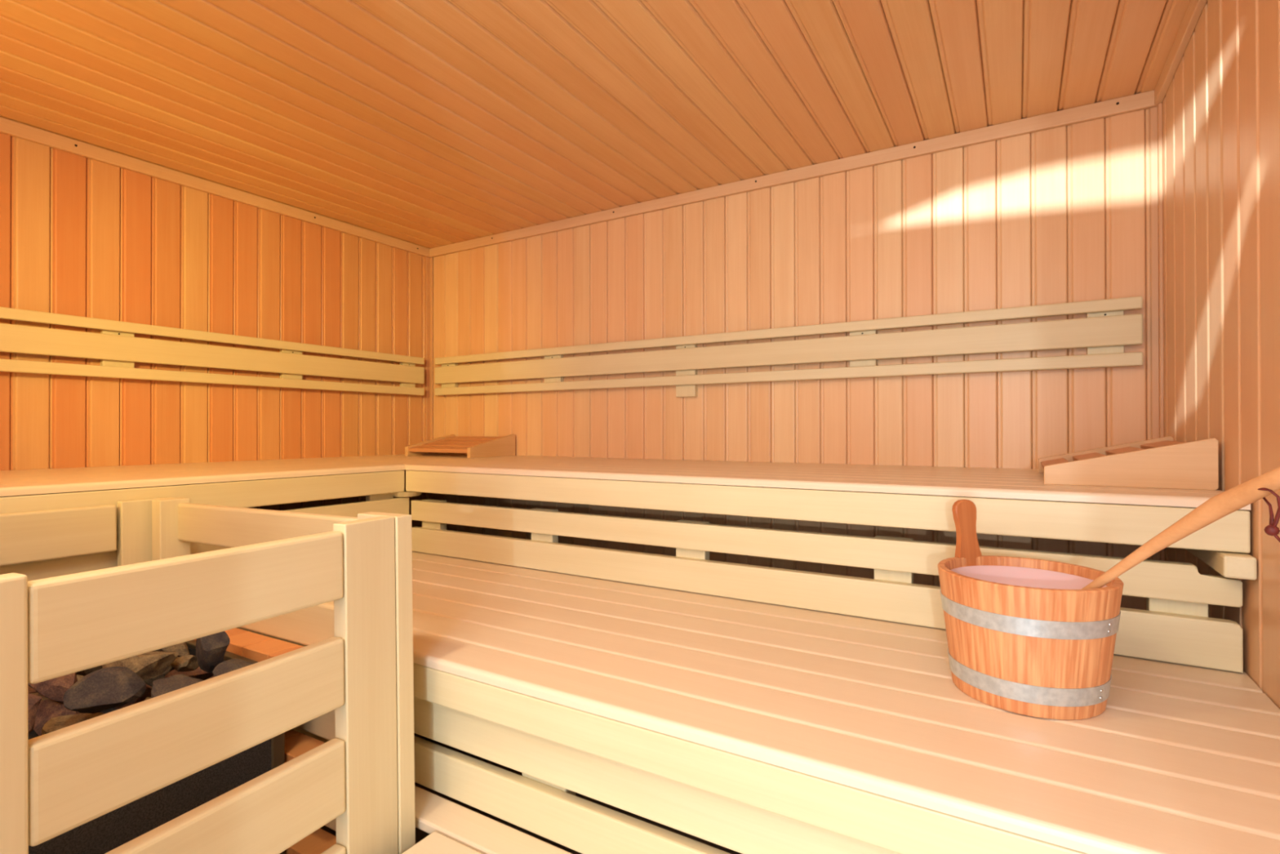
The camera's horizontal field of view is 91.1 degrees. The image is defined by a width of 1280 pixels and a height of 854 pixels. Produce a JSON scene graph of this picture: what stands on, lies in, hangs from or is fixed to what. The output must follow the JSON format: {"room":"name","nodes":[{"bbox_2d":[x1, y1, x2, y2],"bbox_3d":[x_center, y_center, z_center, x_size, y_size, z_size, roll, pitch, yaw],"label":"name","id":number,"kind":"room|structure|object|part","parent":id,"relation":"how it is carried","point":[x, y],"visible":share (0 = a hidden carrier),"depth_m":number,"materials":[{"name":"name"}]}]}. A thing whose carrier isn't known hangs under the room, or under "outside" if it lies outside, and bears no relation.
{"room":"sauna","nodes":[
{"label":"sauna","id":0,"kind":"room"},
{"bbox_2d":[0,133,426,527],"bbox_3d":[-1.730,0.133,1.844,0.030,1.977,2.750,0,0,31],"label":"wall","id":1,"kind":"structure","parent":0,"point":[80,236],"depth_m":2.13,"materials":[{"name":"brown wood"}]},
{"bbox_2d":[0,306,424,395],"bbox_3d":[-1.678,-0.240,1.864,0.040,0.176,2.535,0,0,31],"label":"backrest","id":2,"kind":"object","parent":1,"relation":"attached to","point":[117,347],"visible":1,"depth_m":2.09,"materials":[{"name":"brown wood"}]},
{"bbox_3d":[-1.669,-0.169,1.858,0.018,0.034,2.535,0,0,31],"label":"rail","id":3,"kind":"part","parent":2,"relation":"part of","materials":[{"name":"beige wood"}]},
{"bbox_3d":[-1.669,-0.244,1.859,0.018,0.078,2.535,0,0,31],"label":"rail","id":4,"kind":"part","parent":2,"relation":"part of","materials":[{"name":"beige wood"}]},
{"bbox_3d":[-1.669,-0.312,1.859,0.018,0.032,2.535,0,0,31],"label":"rail","id":5,"kind":"part","parent":2,"relation":"part of","materials":[{"name":"beige wood"}]},
{"bbox_2d":[0,116,429,257],"bbox_3d":[-1.714,-0.836,1.830,0.018,0.040,2.735,0,0,31],"label":"trim","id":6,"kind":"structure","parent":1,"relation":"attached to","point":[7,126],"depth_m":2.12,"materials":[{"name":"brown wood"}]},
{"bbox_2d":[320,733,742,853],"bbox_3d":[-0.536,1.141,1.139,2.795,0.050,2.780,0,0,31],"label":"floor","id":7,"kind":"structure","parent":0,"point":[420,834],"depth_m":1.79,"materials":[{"name":"tile"}]},
{"bbox_2d":[28,639,284,853],"bbox_3d":[-0.936,0.766,0.955,0.474,0.700,0.540,0,0,31],"label":"heater","id":8,"kind":"object","parent":7,"relation":"on","point":[104,833],"visible":0.02,"depth_m":0.92,"materials":[{"name":"black metal"}]},
{"bbox_2d":[27,684,37,693],"bbox_3d":[-1.071,0.466,1.087,0.080,0.043,0.065,0,0,37],"label":"stone","id":9,"kind":"object","parent":8,"relation":"in","point":[30,690],"visible":0.05,"depth_m":1.08,"materials":[{"name":"brown stone"}]},
{"bbox_2d":[30,692,48,701],"bbox_3d":[-0.979,0.458,1.038,0.072,0.051,0.076,0,0,-19],"label":"stone","id":10,"kind":"object","parent":8,"relation":"in","point":[43,698],"visible":0.06,"depth_m":1.02,"materials":[{"name":"brown stone"}]},
{"bbox_2d":[33,698,100,735],"bbox_3d":[-0.916,0.465,1.000,0.078,0.070,0.052,0,0,-13],"label":"stone","id":11,"kind":"object","parent":8,"relation":"in","point":[47,708],"visible":0.25,"depth_m":0.98,"materials":[{"name":"brown stone"}]},
{"bbox_2d":[27,671,77,702],"bbox_3d":[-0.932,0.399,0.990,0.080,0.063,0.068,0,0,42],"label":"stone","id":12,"kind":"object","parent":11,"relation":"on","point":[54,689],"visible":0.44,"depth_m":0.97,"materials":[{"name":"brown stone"}]},
{"bbox_2d":[40,711,104,734],"bbox_3d":[-0.838,0.457,0.954,0.104,0.044,0.072,0,0,-30],"label":"stone","id":13,"kind":"object","parent":8,"relation":"in","point":[58,722],"visible":0.27,"depth_m":0.94,"materials":[{"name":"brown stone"}]},
{"bbox_2d":[63,666,146,713],"bbox_3d":[-0.806,0.399,0.953,0.096,0.065,0.065,0,0,-18],"label":"stone","id":14,"kind":"object","parent":13,"relation":"on","point":[108,687],"visible":1,"depth_m":0.94,"materials":[{"name":"stone"}]},
{"bbox_2d":[76,674,84,680],"bbox_3d":[-1.012,0.464,1.164,0.081,0.065,0.068,0,0,-31],"label":"stone","id":15,"kind":"object","parent":8,"relation":"in","point":[78,677],"visible":0.02,"depth_m":1.14,"materials":[{"name":"brown stone"}]},
{"bbox_2d":[114,684,152,709],"bbox_3d":[-0.869,0.460,1.075,0.061,0.050,0.099,0,0,-16],"label":"stone","id":16,"kind":"object","parent":8,"relation":"in","point":[148,688],"visible":0.14,"depth_m":1.06,"materials":[{"name":"brown stone"}]},
{"bbox_2d":[102,651,178,679],"bbox_3d":[-0.838,0.395,1.036,0.122,0.052,0.055,0,0,-7],"label":"stone","id":17,"kind":"object","parent":16,"relation":"on","point":[150,664],"visible":0.56,"depth_m":1.03,"materials":[{"name":"brown stone"}]},
{"bbox_2d":[143,656,177,686],"bbox_3d":[-0.906,0.463,1.189,0.065,0.066,0.062,0,0,-18],"label":"stone","id":18,"kind":"object","parent":8,"relation":"in","point":[149,681],"visible":0.1,"depth_m":1.17,"materials":[{"name":"brown stone"}]},
{"bbox_2d":[164,666,213,680],"bbox_3d":[-0.823,0.457,1.141,0.058,0.054,0.089,0,0,14],"label":"stone","id":19,"kind":"object","parent":8,"relation":"in","point":[199,673],"visible":0.19,"depth_m":1.13,"materials":[{"name":"brown stone"}]},
{"bbox_2d":[151,641,189,656],"bbox_3d":[-0.874,0.384,1.155,0.075,0.078,0.080,0,0,-35],"label":"stone","id":20,"kind":"object","parent":19,"relation":"on","point":[181,648],"visible":0.22,"depth_m":1.14,"materials":[{"name":"brown stone"}]},
{"label":"stone","id":21,"kind":"object","parent":8,"relation":"in","visible":0},
{"bbox_2d":[170,654,199,671],"bbox_3d":[-0.785,0.409,1.083,0.046,0.030,0.028,0,0,-34],"label":"stone","id":22,"kind":"object","parent":21,"relation":"on","point":[188,662],"visible":0.9,"depth_m":1.08,"materials":[{"name":"brown stone"}]},
{"bbox_2d":[195,631,230,673],"bbox_3d":[-0.741,0.384,1.087,0.063,0.090,0.040,0,0,38],"label":"stone","id":23,"kind":"object","parent":21,"relation":"on","point":[211,650],"visible":0.74,"depth_m":1.07,"materials":[{"name":"stone"}]},
{"bbox_3d":[-0.725,0.456,0.973,0.085,0.056,0.084,-6,-1,29],"label":"stone","id":24,"kind":"object","parent":8,"relation":"in","visible":0},
{"bbox_2d":[151,673,203,697],"bbox_3d":[-0.713,0.413,0.974,0.073,0.040,0.077,0,0,-34],"label":"stone","id":25,"kind":"object","parent":24,"relation":"on","point":[162,686],"visible":0.3,"depth_m":0.98,"materials":[{"name":"stone"}]},
{"bbox_3d":[-0.950,0.457,1.117,0.075,0.049,0.077,-7,-23,-1],"label":"stone","id":26,"kind":"object","parent":8,"relation":"in","visible":0},
{"bbox_2d":[76,665,102,675],"bbox_3d":[-0.932,0.405,1.069,0.049,0.057,0.056,0,0,6],"label":"stone","id":27,"kind":"object","parent":26,"relation":"on","point":[85,672],"visible":0.09,"depth_m":1.06,"materials":[{"name":"brown stone"}]},
{"label":"stone","id":28,"kind":"object","parent":8,"relation":"in","visible":0},
{"bbox_2d":[27,693,42,733],"bbox_3d":[-0.860,0.399,0.857,0.066,0.056,0.066,0,0,0],"label":"stone","id":29,"kind":"object","parent":28,"relation":"on","point":[33,700],"visible":0.27,"depth_m":0.87,"materials":[{"name":"brown stone"}]},
{"bbox_2d":[0,493,408,581],"bbox_3d":[-1.293,0.651,1.176,0.045,0.892,2.040,0,0,31],"label":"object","id":30,"kind":"structure","parent":7,"relation":"on","point":[381,503],"depth_m":1.37,"materials":[{"name":"beige wood"}]},
{"bbox_2d":[0,459,404,513],"bbox_3d":[-1.587,0.162,1.341,0.732,0.087,2.015,0,0,31],"label":"bench","id":31,"kind":"object","parent":30,"relation":"on","point":[261,482],"visible":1,"depth_m":1.61,"materials":[{"name":"beige wood"}]},
{"bbox_2d":[0,497,415,853],"bbox_3d":[-1.058,0.636,0.639,0.873,0.971,1.381,-1,-1,31],"label":"guard","id":32,"kind":"object","parent":7,"relation":"on","point":[280,573],"visible":0.88,"depth_m":0.83,"materials":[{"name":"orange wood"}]},
{"bbox_3d":[-0.621,0.627,0.555,0.028,0.971,0.116,-1,-1,26],"label":"post","id":33,"kind":"part","parent":32,"relation":"part of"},
{"bbox_3d":[-1.431,0.215,0.856,0.023,0.099,1.164,-1,-1,31],"label":"rail","id":34,"kind":"part","parent":32,"relation":"part of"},
{"bbox_3d":[-1.095,0.647,1.399,0.025,0.971,0.103,-1,-1,31],"label":"post","id":35,"kind":"part","parent":32,"relation":"part of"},
{"bbox_3d":[-1.040,0.646,1.398,0.040,0.971,0.060,-1,-1,31],"label":"post","id":36,"kind":"part","parent":32,"relation":"part of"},
{"bbox_3d":[-0.524,0.203,0.773,0.025,0.099,0.355,-1,-1,26],"label":"rail","id":37,"kind":"part","parent":32,"relation":"part of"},
{"bbox_3d":[-0.522,0.359,0.771,0.025,0.100,0.355,-1,-1,26],"label":"rail","id":38,"kind":"part","parent":32,"relation":"part of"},
{"bbox_3d":[-0.519,0.512,0.769,0.025,0.107,0.355,-1,-1,26],"label":"rail","id":39,"kind":"part","parent":32,"relation":"part of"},
{"bbox_3d":[-0.748,0.205,1.242,0.644,0.083,0.024,-1,-1,31],"label":"rail","id":40,"kind":"part","parent":32,"relation":"part of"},
{"bbox_3d":[-0.746,0.361,1.239,0.644,0.084,0.024,-1,-1,31],"label":"rail","id":41,"kind":"part","parent":32,"relation":"part of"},
{"bbox_3d":[-0.743,0.514,1.237,0.644,0.091,0.024,-1,-1,31],"label":"rail","id":42,"kind":"part","parent":32,"relation":"part of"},
{"bbox_3d":[-0.741,0.668,1.235,0.644,0.090,0.024,-1,-1,31],"label":"rail","id":43,"kind":"part","parent":32,"relation":"part of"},
{"bbox_3d":[-0.517,0.666,0.766,0.025,0.106,0.355,-1,-1,26],"label":"rail","id":44,"kind":"part","parent":32,"relation":"part of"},
{"bbox_3d":[-0.419,0.630,0.969,0.028,0.971,0.093,-1,-1,26],"label":"post","id":45,"kind":"part","parent":32,"relation":"part of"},
{"bbox_3d":[-0.420,0.631,1.044,0.103,0.971,0.030,-1,-1,31],"label":"post","id":46,"kind":"part","parent":32,"relation":"part of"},
{"bbox_2d":[401,785,572,853],"bbox_3d":[-0.186,0.883,0.816,1.770,0.463,0.335,0,0,31],"label":"platform","id":47,"kind":"object","parent":7,"relation":"on","point":[452,828],"visible":0.56,"depth_m":1.01,"materials":[{"name":"beige wood"}]},
{"bbox_2d":[0,0,1191,248],"bbox_3d":[-0.539,-0.876,1.149,2.795,0.030,2.780,0,0,31],"label":"ceiling","id":48,"kind":"structure","parent":0,"point":[429,124],"depth_m":1.57,"materials":[{"name":"brown wood"}]},
{"bbox_2d":[292,696,898,853],"bbox_3d":[-0.183,0.566,1.041,1.994,0.169,0.050,0,0,31],"label":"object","id":49,"kind":"structure","parent":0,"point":[543,801],"depth_m":0.95,"materials":[{"name":"beige wood"}]},
{"bbox_2d":[432,108,1152,609],"bbox_3d":[0.172,0.132,2.322,2.795,1.977,0.030,0,0,31],"label":"wall","id":50,"kind":"structure","parent":0,"point":[1062,214],"depth_m":2.03,"materials":[{"name":"brown wood"}]},
{"bbox_2d":[426,257,432,499],"bbox_3d":[-1.005,0.157,2.998,0.022,1.937,0.026,0,0,31],"label":"trim","id":51,"kind":"structure","parent":50,"relation":"attached to","point":[428,260],"depth_m":3.00,"materials":[{"name":"brown wood"}]},
{"bbox_2d":[280,453,1257,579],"bbox_3d":[-0.032,0.181,1.986,2.733,0.123,0.757,0,0,31],"label":"bench","id":52,"kind":"object","parent":50,"relation":"attached to","point":[1015,502],"visible":0.84,"depth_m":1.36,"materials":[{"name":"beige wood"}]},
{"bbox_2d":[404,434,515,457],"bbox_3d":[-0.773,0.078,2.705,0.390,0.092,0.262,0,0,31],"label":"headrest cover","id":53,"kind":"object","parent":52,"relation":"on","point":[474,446],"visible":0.99,"depth_m":2.67,"materials":[{"name":"brown wood"}]},
{"bbox_2d":[1038,435,1218,490],"bbox_3d":[1.028,0.068,1.365,0.264,0.094,0.395,0,0,31],"label":"headrest cover","id":54,"kind":"object","parent":52,"relation":"on","point":[1163,462],"visible":1,"depth_m":1.19,"materials":[{"name":"brown wood"}]},
{"bbox_2d":[435,296,1142,397],"bbox_3d":[0.168,-0.219,2.285,2.615,0.218,0.040,0,0,31],"label":"backrest","id":55,"kind":"object","parent":50,"relation":"attached to","point":[1105,330],"visible":1,"depth_m":1.99,"materials":[{"name":"brown wood"}]},
{"bbox_3d":[0.162,-0.169,2.276,2.615,0.034,0.018,0,0,31],"label":"rail","id":56,"kind":"part","parent":55,"relation":"part of","materials":[{"name":"beige wood"}]},
{"bbox_3d":[0.162,-0.313,2.276,2.615,0.032,0.018,0,0,31],"label":"rail","id":57,"kind":"part","parent":55,"relation":"part of","materials":[{"name":"beige wood"}]},
{"bbox_2d":[429,90,1158,257],"bbox_3d":[0.158,-0.836,2.306,2.735,0.040,0.018,0,0,31],"label":"trim","id":58,"kind":"structure","parent":50,"relation":"attached to","point":[1144,100],"depth_m":2.00,"materials":[{"name":"brown wood"}]},
{"bbox_2d":[1150,102,1164,560],"bbox_3d":[1.321,0.147,1.601,0.022,1.937,0.022,0,0,31],"label":"trim","id":59,"kind":"structure","parent":50,"relation":"attached to","point":[1156,113],"depth_m":1.61,"materials":[{"name":"brown wood"}]},
{"bbox_2d":[1161,0,1279,709],"bbox_3d":[0.640,0.123,0.419,0.030,1.977,2.750,0,0,31],"label":"wall","id":60,"kind":"structure","parent":0,"point":[1221,101],"depth_m":1.08,"materials":[{"name":"brown wood"}]},
{"bbox_2d":[237,551,1279,853],"bbox_3d":[-0.019,0.440,1.300,2.008,0.078,0.716,0,0,31],"label":"bench","id":61,"kind":"object","parent":60,"relation":"attached to","point":[859,728],"visible":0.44,"depth_m":0.87,"materials":[{"name":"beige wood"}]},
{"bbox_2d":[937,499,1123,719],"bbox_3d":[0.582,0.260,0.951,0.238,0.276,0.238,0,0,31],"label":"wooden bucket","id":62,"kind":"object","parent":61,"relation":"on","point":[1024,636],"visible":0.98,"depth_m":0.87,"materials":[{"name":"brown wood"}]},
{"bbox_3d":[0.554,0.193,1.064,0.045,0.141,0.012,0,-7,-14],"label":"handle","id":63,"kind":"part","parent":62,"relation":"part of","materials":[{"name":"brown wood"}]},
{"bbox_2d":[1080,466,1279,589],"bbox_3d":[0.661,0.174,0.822,0.062,0.274,0.331,0,0,-24],"label":"ladle","id":64,"kind":"object","parent":62,"relation":"in","point":[1244,494],"visible":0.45,"depth_m":0.75,"materials":[{"name":"brown wood"}]},
{"bbox_2d":[411,498,1243,672],"bbox_3d":[0.125,0.317,1.548,2.003,0.167,0.050,0,0,31],"label":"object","id":65,"kind":"structure","parent":60,"relation":"attached to","point":[1175,626],"depth_m":1.38,"materials":[{"name":"beige wood"}]},
{"bbox_2d":[1154,0,1207,104],"bbox_3d":[0.615,-0.846,0.428,0.015,0.040,2.735,0,0,31],"label":"trim","id":66,"kind":"structure","parent":60,"relation":"attached to","point":[1195,8],"depth_m":1.38,"materials":[{"name":"brown wood"}]},
{"label":"stone","id":67,"kind":"object","parent":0,"visible":0},
{"bbox_2d":[212,658,253,676],"bbox_3d":[-0.665,0.402,1.041,0.067,0.030,0.043,0,0,-2],"label":"stone","id":68,"kind":"object","parent":67,"relation":"on","point":[231,664],"visible":0.44,"depth_m":1.03,"materials":[{"name":"stone"}]}
]}

